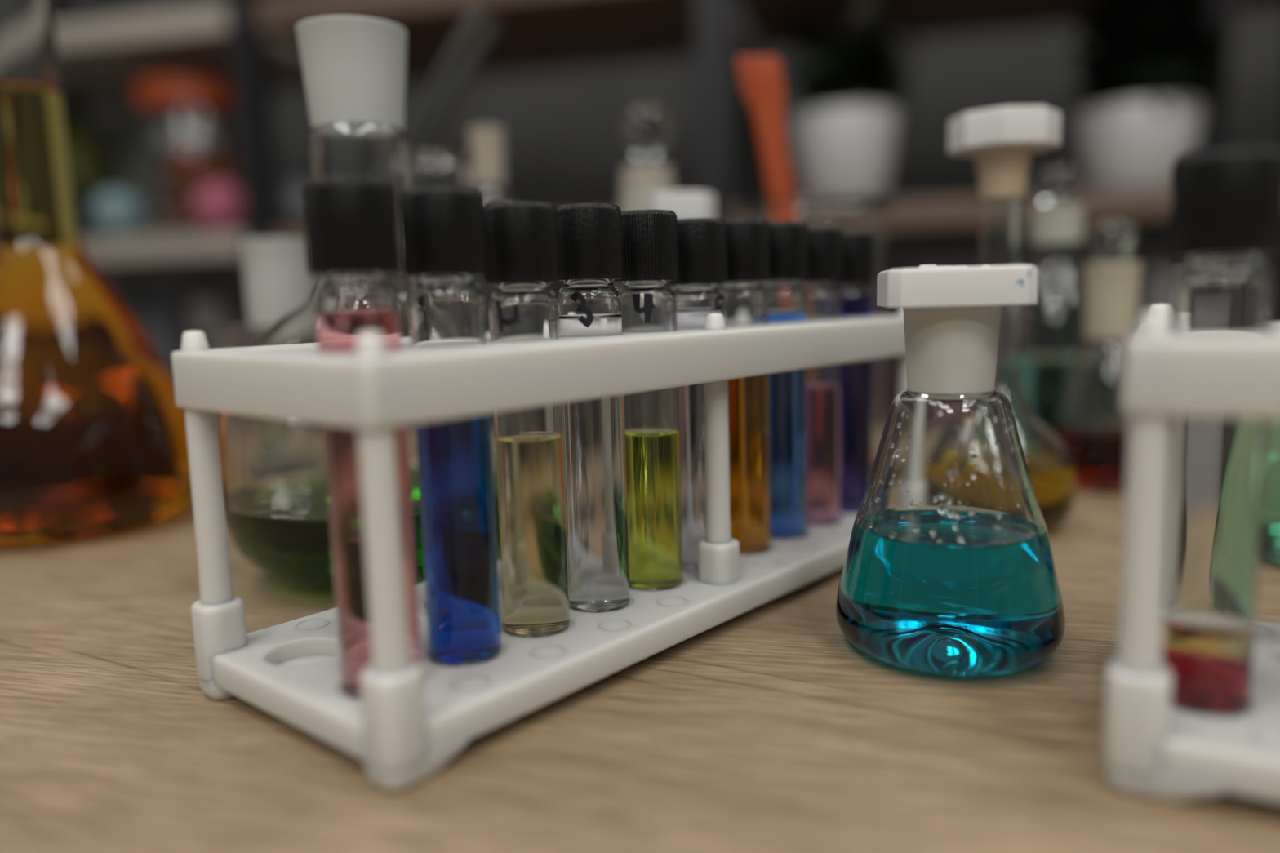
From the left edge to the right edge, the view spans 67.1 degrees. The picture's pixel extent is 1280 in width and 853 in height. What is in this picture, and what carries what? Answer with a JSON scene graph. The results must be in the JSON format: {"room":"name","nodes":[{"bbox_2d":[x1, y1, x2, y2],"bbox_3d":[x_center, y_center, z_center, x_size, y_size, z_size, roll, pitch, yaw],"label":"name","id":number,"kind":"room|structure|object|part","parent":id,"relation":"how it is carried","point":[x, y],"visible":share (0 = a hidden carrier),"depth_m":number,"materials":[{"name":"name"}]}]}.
{"room":"laboratory","nodes":[
{"label":"laboratory","id":0,"kind":"room"},
{"bbox_2d":[67,0,1279,404],"bbox_3d":[0.426,-0.627,1.709,6.400,2.450,0.100,0,8,14],"label":"wall","id":1,"kind":"structure","parent":0,"point":[563,144],"depth_m":1.74,"materials":[{"name":"paint"}]},
{"bbox_3d":[0.022,0.814,0.463,7.000,0.050,5.700,-2,8,0],"label":"floor","id":2,"kind":"structure","parent":0,"visible":0},
{"bbox_2d":[0,488,1279,852],"bbox_3d":[0.017,0.448,0.184,1.650,0.750,1.080,0,8,14],"label":"table","id":3,"kind":"object","parent":2,"relation":"on","point":[765,729],"visible":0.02,"depth_m":0.20,"materials":[{"name":"brown wood"}]},
{"bbox_2d":[0,0,192,549],"bbox_3d":[-0.258,-0.073,0.414,0.114,0.235,0.114,-4,8,-17],"label":"flask","id":4,"kind":"object","parent":3,"relation":"on","point":[94,445],"visible":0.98,"depth_m":0.39,"materials":[{"name":"clear glass"}]},
{"bbox_2d":[202,328,248,421],"bbox_3d":[-0.213,-0.014,0.542,0.064,0.081,0.064,-2,8,0],"label":"beaker","id":5,"kind":"object","parent":3,"relation":"on","point":[219,339],"visible":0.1,"depth_m":0.51,"materials":[{"name":"clear glass"}]},
{"bbox_2d":[404,2,501,151],"bbox_3d":[-0.152,-0.104,0.533,0.160,0.243,0.019,-2,8,-2],"label":"tube","id":6,"kind":"object","parent":5,"relation":"in","point":[477,28],"visible":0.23,"depth_m":0.52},
{"bbox_2d":[240,237,314,346],"bbox_3d":[-0.161,-0.023,0.440,0.067,0.123,0.067,-2,8,0],"label":"cup","id":7,"kind":"object","parent":3,"relation":"on","point":[277,278],"visible":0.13,"depth_m":0.42,"materials":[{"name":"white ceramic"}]},
{"bbox_3d":[-0.160,-0.004,0.443,0.067,0.085,0.067,-2,8,0],"label":"glass","id":8,"kind":"part","parent":7,"relation":"part of","materials":[{"name":"clear glass"}]},
{"bbox_2d":[217,15,499,592],"bbox_3d":[-0.093,-0.040,0.331,0.106,0.183,0.106,-2,8,0],"label":"flask","id":9,"kind":"object","parent":3,"relation":"on","point":[274,473],"visible":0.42,"depth_m":0.30,"materials":[{"name":"clear glass"}]},
{"bbox_2d":[410,151,478,284],"bbox_3d":[-0.094,-0.047,0.463,0.038,0.161,0.038,-2,8,0],"label":"cylinder","id":10,"kind":"object","parent":3,"relation":"on","point":[429,168],"visible":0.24,"depth_m":0.44,"materials":[{"name":"clear glass"}]},
{"bbox_2d":[467,125,511,332],"bbox_3d":[-0.079,-0.067,0.525,0.063,0.184,0.063,-2,8,0],"label":"flask","id":11,"kind":"object","parent":3,"relation":"on","point":[486,143],"visible":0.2,"depth_m":0.51,"materials":[{"name":"clear glass"}]},
{"bbox_3d":[-0.079,-0.052,0.527,0.063,0.154,0.063,-2,8,0],"label":"glass","id":12,"kind":"part","parent":11,"relation":"part of","materials":[{"name":"clear glass"}]},
{"bbox_2d":[171,306,906,791],"bbox_3d":[-0.002,0.010,0.292,0.082,0.088,0.237,5,10,40],"label":"rack","id":13,"kind":"object","parent":3,"relation":"on","point":[410,719],"visible":0.59,"depth_m":0.22,"materials":[{"name":"white plastic"}]},
{"bbox_3d":[-0.103,0.011,0.229,0.007,0.067,0.007,5,10,40],"label":"post","id":14,"kind":"part","parent":13,"relation":"part of","materials":[{"name":"white plastic"}]},
{"bbox_2d":[191,595,247,682],"bbox_3d":[-0.102,0.052,0.234,0.011,0.019,0.011,5,10,40],"label":"socket","id":15,"kind":"object","parent":13,"relation":"attached to","point":[219,622],"depth_m":0.23,"materials":[{"name":"white plastic"}]},
{"bbox_2d":[302,176,421,699],"bbox_3d":[-0.057,0.003,0.202,0.018,0.107,0.018,-2,8,0],"label":"vial","id":16,"kind":"object","parent":13,"relation":"in","point":[351,222],"visible":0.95,"depth_m":0.19,"materials":[{"name":"clear glass"}]},
{"bbox_3d":[-0.049,0.016,0.183,0.007,0.067,0.007,5,10,40],"label":"post","id":17,"kind":"part","parent":13,"relation":"part of","materials":[{"name":"white plastic"}]},
{"bbox_2d":[360,661,427,773],"bbox_3d":[-0.048,0.056,0.188,0.011,0.019,0.011,5,10,40],"label":"socket","id":18,"kind":"object","parent":13,"relation":"attached to","point":[393,704],"depth_m":0.18,"materials":[{"name":"white plastic"}]},
{"bbox_2d":[399,186,501,666],"bbox_3d":[-0.042,0.001,0.220,0.018,0.106,0.018,-2,8,0],"label":"vial","id":19,"kind":"object","parent":13,"relation":"in","point":[442,228],"visible":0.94,"depth_m":0.21,"materials":[{"name":"clear glass"}]},
{"bbox_2d":[483,201,570,637],"bbox_3d":[-0.027,-0.001,0.237,0.018,0.104,0.018,-2,8,0],"label":"vial","id":20,"kind":"object","parent":13,"relation":"in","point":[522,252],"visible":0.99,"depth_m":0.23,"materials":[{"name":"clear glass"}]},
{"bbox_3d":[-0.001,0.046,0.297,0.080,0.008,0.236,5,10,40],"label":"plate","id":21,"kind":"part","parent":13,"relation":"part of","materials":[{"name":"white plastic"}]},
{"bbox_2d":[171,315,905,430],"bbox_3d":[-0.003,-0.022,0.288,0.080,0.013,0.236,5,10,40],"label":"rail","id":22,"kind":"object","parent":13,"relation":"on","point":[371,388],"depth_m":0.21,"materials":[{"name":"white plastic"}]},
{"bbox_2d":[555,203,630,613],"bbox_3d":[-0.012,-0.004,0.254,0.018,0.105,0.018,-2,8,0],"label":"vial","id":23,"kind":"object","parent":13,"relation":"in","point":[590,234],"visible":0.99,"depth_m":0.25,"materials":[{"name":"clear glass"}]},
{"bbox_2d":[613,209,682,591],"bbox_3d":[0.003,-0.007,0.272,0.018,0.105,0.018,-2,8,0],"label":"vial","id":24,"kind":"object","parent":13,"relation":"in","point":[649,237],"visible":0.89,"depth_m":0.27,"materials":[{"name":"clear glass"}]},
{"bbox_2d":[669,217,727,571],"bbox_3d":[0.018,-0.009,0.289,0.018,0.104,0.018,-2,8,0],"label":"vial","id":25,"kind":"object","parent":13,"relation":"in","point":[701,242],"visible":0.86,"depth_m":0.28,"materials":[{"name":"clear glass"}]},
{"bbox_3d":[0.022,0.002,0.273,0.007,0.067,0.007,5,10,40],"label":"post","id":26,"kind":"part","parent":13,"relation":"part of","materials":[{"name":"white plastic"}]},
{"bbox_2d":[697,538,739,585],"bbox_3d":[0.023,0.039,0.278,0.011,0.012,0.011,5,10,40],"label":"socket","id":27,"kind":"object","parent":13,"relation":"attached to","point":[718,559],"depth_m":0.27,"materials":[{"name":"white plastic"}]},
{"bbox_2d":[718,218,770,555],"bbox_3d":[0.033,-0.012,0.306,0.018,0.104,0.018,-2,8,0],"label":"vial","id":28,"kind":"object","parent":13,"relation":"in","point":[748,240],"visible":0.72,"depth_m":0.30,"materials":[{"name":"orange glass"}]},
{"bbox_2d":[761,221,808,539],"bbox_3d":[0.048,-0.015,0.323,0.018,0.104,0.018,-2,8,0],"label":"vial","id":29,"kind":"object","parent":13,"relation":"in","point":[788,240],"visible":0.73,"depth_m":0.32,"materials":[{"name":"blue glass"}]},
{"bbox_2d":[800,226,843,526],"bbox_3d":[0.062,-0.017,0.341,0.018,0.104,0.018,-2,8,0],"label":"vial","id":30,"kind":"object","parent":13,"relation":"in","point":[825,243],"visible":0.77,"depth_m":0.33,"materials":[{"name":"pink glass"}]},
{"bbox_2d":[835,231,874,513],"bbox_3d":[0.077,-0.019,0.358,0.018,0.103,0.018,-2,8,0],"label":"vial","id":31,"kind":"object","parent":13,"relation":"in","point":[858,246],"visible":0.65,"depth_m":0.35,"materials":[{"name":"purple glass"}]},
{"bbox_3d":[0.097,-0.011,0.351,0.007,0.067,0.007,5,10,40],"label":"post","id":32,"kind":"part","parent":13,"relation":"part of","materials":[{"name":"white plastic"}]},
{"bbox_2d":[613,102,674,289],"bbox_3d":[0.005,-0.068,0.495,0.060,0.189,0.060,4,10,37],"label":"bottle","id":33,"kind":"object","parent":3,"relation":"on","point":[645,128],"visible":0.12,"depth_m":0.48,"materials":[{"name":"clear glass"}]},
{"bbox_3d":[0.006,-0.038,0.499,0.060,0.128,0.060,-2,8,0],"label":"glass","id":34,"kind":"part","parent":33,"relation":"part of","materials":[{"name":"clear glass"}]},
{"bbox_2d":[645,191,715,289],"bbox_3d":[0.019,-0.031,0.420,0.049,0.136,0.049,-4,8,-17],"label":"flask","id":35,"kind":"object","parent":3,"relation":"on","point":[686,204],"visible":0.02,"depth_m":0.40,"materials":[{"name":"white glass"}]},
{"bbox_2d":[740,194,894,467],"bbox_3d":[0.092,-0.046,0.504,0.078,0.139,0.078,-2,8,0],"label":"beaker","id":36,"kind":"object","parent":3,"relation":"on","point":[850,212],"visible":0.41,"depth_m":0.47,"materials":[{"name":"clear glass"}]},
{"bbox_2d":[735,55,795,198],"bbox_3d":[0.071,-0.095,0.497,0.044,0.181,0.011,-5,8,-24],"label":"spatula","id":37,"kind":"object","parent":36,"relation":"in","point":[761,78],"visible":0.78,"depth_m":0.48,"materials":[{"name":"orange plastic"}]},
{"bbox_3d":[0.060,-0.171,0.483,0.024,0.027,0.006,-2,8,0],"label":"blade","id":38,"kind":"part","parent":37,"relation":"part of","materials":[{"name":"orange plastic"}]},
{"bbox_3d":[0.075,-0.083,0.500,0.036,0.156,0.011,-5,9,-25],"label":"handle","id":39,"kind":"part","parent":37,"relation":"part of","materials":[{"name":"orange plastic"}]},
{"bbox_2d":[835,264,1065,676],"bbox_3d":[0.079,0.009,0.247,0.057,0.099,0.057,0,8,14],"label":"flask","id":40,"kind":"object","parent":3,"relation":"on","point":[949,567],"visible":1,"depth_m":0.23,"materials":[{"name":"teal glass"}]},
{"bbox_3d":[0.080,0.024,0.249,0.057,0.068,0.057,0,8,14],"label":"glass","id":41,"kind":"part","parent":40,"relation":"part of","materials":[{"name":"clear glass"}]},
{"bbox_2d":[948,105,1076,532],"bbox_3d":[0.138,-0.039,0.371,0.058,0.157,0.058,-7,10,-37],"label":"flask","id":42,"kind":"object","parent":3,"relation":"on","point":[1002,141],"visible":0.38,"depth_m":0.36,"materials":[{"name":"clear glass"}]},
{"bbox_3d":[0.138,-0.024,0.373,0.058,0.126,0.058,-2,8,0],"label":"glass","id":43,"kind":"part","parent":42,"relation":"part of","materials":[{"name":"clear glass"}]},
{"bbox_2d":[1020,164,1084,431],"bbox_3d":[0.216,-0.057,0.504,0.060,0.154,0.060,-6,9,-32],"label":"bottle","id":44,"kind":"object","parent":3,"relation":"on","point":[1052,328],"visible":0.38,"depth_m":0.48,"materials":[{"name":"clear glass"}]},
{"bbox_2d":[1051,219,1142,492],"bbox_3d":[0.216,-0.033,0.445,0.053,0.122,0.053,-2,8,0],"label":"flask","id":45,"kind":"object","parent":3,"relation":"on","point":[1091,423],"visible":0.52,"depth_m":0.43,"materials":[{"name":"clear glass"}]},
{"bbox_3d":[0.217,-0.007,0.449,0.053,0.069,0.053,-2,8,0],"label":"glass","id":46,"kind":"part","parent":45,"relation":"part of","materials":[{"name":"clear glass"}]},
{"bbox_2d":[1103,303,1279,803],"bbox_3d":[0.208,0.024,0.151,0.237,0.088,0.082,3,9,29],"label":"rack","id":47,"kind":"object","parent":3,"relation":"on","point":[1154,749],"visible":0.78,"depth_m":0.17,"materials":[{"name":"white plastic"}]},
{"bbox_2d":[1103,657,1172,776],"bbox_3d":[0.092,0.054,0.179,0.011,0.019,0.011,3,9,29],"label":"socket","id":48,"kind":"object","parent":47,"relation":"attached to","point":[1138,735],"depth_m":0.17,"materials":[{"name":"white plastic"}]},
{"bbox_3d":[0.091,0.013,0.173,0.007,0.067,0.007,3,9,29],"label":"post","id":49,"kind":"part","parent":47,"relation":"part of","materials":[{"name":"white plastic"}]},
{"bbox_3d":[0.125,0.004,0.235,0.007,0.067,0.007,3,9,29],"label":"post","id":50,"kind":"part","parent":47,"relation":"part of","materials":[{"name":"white plastic"}]},
{"bbox_2d":[1121,321,1279,418],"bbox_3d":[0.207,-0.009,0.147,0.236,0.013,0.080,3,9,29],"label":"rail","id":51,"kind":"object","parent":47,"relation":"on","point":[1166,374],"depth_m":0.16,"materials":[{"name":"white plastic"}]},
{"bbox_3d":[0.209,0.060,0.156,0.236,0.008,0.080,3,9,29],"label":"plate","id":52,"kind":"part","parent":47,"relation":"part of","materials":[{"name":"white plastic"}]},
{"bbox_2d":[1162,146,1279,715],"bbox_3d":[0.110,0.002,0.184,0.018,0.105,0.018,-2,8,0],"label":"vial","id":53,"kind":"object","parent":47,"relation":"in","point":[1225,215],"visible":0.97,"depth_m":0.18,"materials":[{"name":"clear glass"}]},
{"bbox_2d":[1259,418,1279,563],"bbox_3d":[0.237,-0.013,0.322,0.074,0.115,0.074,-2,8,0],"label":"flask","id":54,"kind":"object","parent":3,"relation":"on","point":[1270,529],"visible":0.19,"depth_m":0.31,"materials":[{"name":"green glass"}]},
{"bbox_2d":[52,0,1279,321],"bbox_3d":[0.137,-0.195,1.366,2.578,1.700,0.370,0,8,14],"label":"shelving unit","id":55,"kind":"object","parent":2,"relation":"on","point":[252,45],"visible":0.24,"depth_m":1.32,"materials":[{"name":"black metal"}]},
{"bbox_2d":[71,182,96,239],"bbox_3d":[-0.881,-0.328,1.480,0.094,0.095,0.094,-2,8,0],"label":"vase","id":56,"kind":"object","parent":55,"relation":"on","point":[83,200],"visible":0.18,"depth_m":1.47,"materials":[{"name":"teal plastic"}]},
{"bbox_2d":[62,93,111,239],"bbox_3d":[-0.932,-0.423,1.614,0.081,0.250,0.081,-2,8,0],"label":"bottle","id":57,"kind":"object","parent":55,"relation":"on","point":[89,164],"visible":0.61,"depth_m":1.59,"materials":[{"name":"green glass"}]},
{"bbox_2d":[89,190,144,238],"bbox_3d":[-0.769,-0.312,1.423,0.071,0.071,0.070,-2,8,0],"label":"ball","id":58,"kind":"object","parent":55,"relation":"on","point":[114,214],"visible":0.93,"depth_m":1.40,"materials":[{"name":"teal"}]},
{"bbox_2d":[93,114,148,237],"bbox_3d":[-0.903,-0.426,1.700,0.090,0.230,0.040,0,8,14],"label":"box","id":59,"kind":"object","parent":55,"relation":"on","point":[119,135],"visible":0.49,"depth_m":1.67,"materials":[{"name":"grey"}]},
{"bbox_2d":[129,310,192,376],"bbox_3d":[-0.758,-0.062,1.591,0.116,0.257,0.146,0,8,14],"label":"box","id":60,"kind":"object","parent":55,"relation":"on","point":[165,330],"visible":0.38,"depth_m":1.50,"materials":[{"name":"grey"}]},
{"bbox_3d":[-0.762,-0.178,1.575,0.116,0.022,0.146,0,8,14],"label":"lid","id":61,"kind":"part","parent":60,"relation":"part of","materials":[{"name":"grey"}]},
{"bbox_2d":[133,75,244,236],"bbox_3d":[-0.672,-0.399,1.470,0.158,0.227,0.158,-2,8,0],"label":"jar","id":62,"kind":"object","parent":55,"relation":"on","point":[187,124],"visible":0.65,"depth_m":1.40,"materials":[{"name":"clear glass"}]},
{"bbox_3d":[-0.674,-0.492,1.457,0.158,0.039,0.158,-2,8,0],"label":"lid","id":63,"kind":"part","parent":62,"relation":"part of","materials":[{"name":"orange plastic"}]},
{"bbox_2d":[186,298,248,331],"bbox_3d":[-0.651,-0.067,1.554,0.054,0.272,0.126,0,8,14],"label":"box","id":64,"kind":"object","parent":55,"relation":"on","point":[231,313],"visible":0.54,"depth_m":1.48,"materials":[{"name":"grey"}]},
{"bbox_3d":[-0.655,-0.191,1.537,0.054,0.022,0.126,0,8,14],"label":"lid","id":65,"kind":"part","parent":64,"relation":"part of","materials":[{"name":"grey"}]},
{"bbox_2d":[192,181,244,233],"bbox_3d":[-0.600,-0.313,1.386,0.075,0.075,0.074,-2,8,0],"label":"ball","id":66,"kind":"object","parent":55,"relation":"on","point":[217,206],"visible":0.83,"depth_m":1.36,"materials":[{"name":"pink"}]},
{"bbox_2d":[278,179,306,230],"bbox_3d":[-0.501,-0.322,1.418,0.079,0.079,0.078,-2,8,0],"label":"vase","id":67,"kind":"object","parent":55,"relation":"on","point":[291,192],"visible":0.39,"depth_m":1.39,"materials":[{"name":"grey"}]},
{"bbox_2d":[768,0,923,195],"bbox_3d":[0.267,-0.411,1.256,0.177,0.258,0.187,3,9,33],"label":"potted plant","id":68,"kind":"object","parent":55,"relation":"on","point":[842,147],"visible":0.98,"depth_m":1.21,"materials":[{"name":"green plant"}]},
{"bbox_3d":[0.266,-0.343,1.256,0.136,0.122,0.136,-2,8,0],"label":"pot","id":69,"kind":"part","parent":68,"relation":"part of","materials":[{"name":"white ceramic"}]},
{"bbox_2d":[909,260,978,267],"bbox_3d":[0.417,-0.070,1.278,0.116,0.292,0.146,0,8,14],"label":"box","id":70,"kind":"object","parent":55,"relation":"on","point":[968,263],"visible":0.16,"depth_m":1.19,"materials":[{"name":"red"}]},
{"bbox_2d":[1056,0,1231,191],"bbox_3d":[0.619,-0.404,1.179,0.187,0.244,0.182,-2,8,0],"label":"potted plant","id":71,"kind":"object","parent":55,"relation":"on","point":[1127,139],"visible":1,"depth_m":1.14,"materials":[{"name":"green plant"}]},
{"bbox_3d":[0.613,-0.337,1.192,0.142,0.108,0.142,-2,8,0],"label":"pot","id":72,"kind":"part","parent":71,"relation":"part of","materials":[{"name":"white ceramic"}]},
{"bbox_2d":[1136,266,1182,328],"bbox_3d":[0.671,-0.060,1.216,0.106,0.277,0.146,0,8,14],"label":"box","id":73,"kind":"object","parent":55,"relation":"on","point":[1156,282],"visible":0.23,"depth_m":1.14,"materials":[{"name":"grey"}]},
{"bbox_3d":[0.668,-0.187,1.199,0.106,0.022,0.146,0,8,14],"label":"lid","id":74,"kind":"part","parent":73,"relation":"part of","materials":[{"name":"grey"}]}
]}

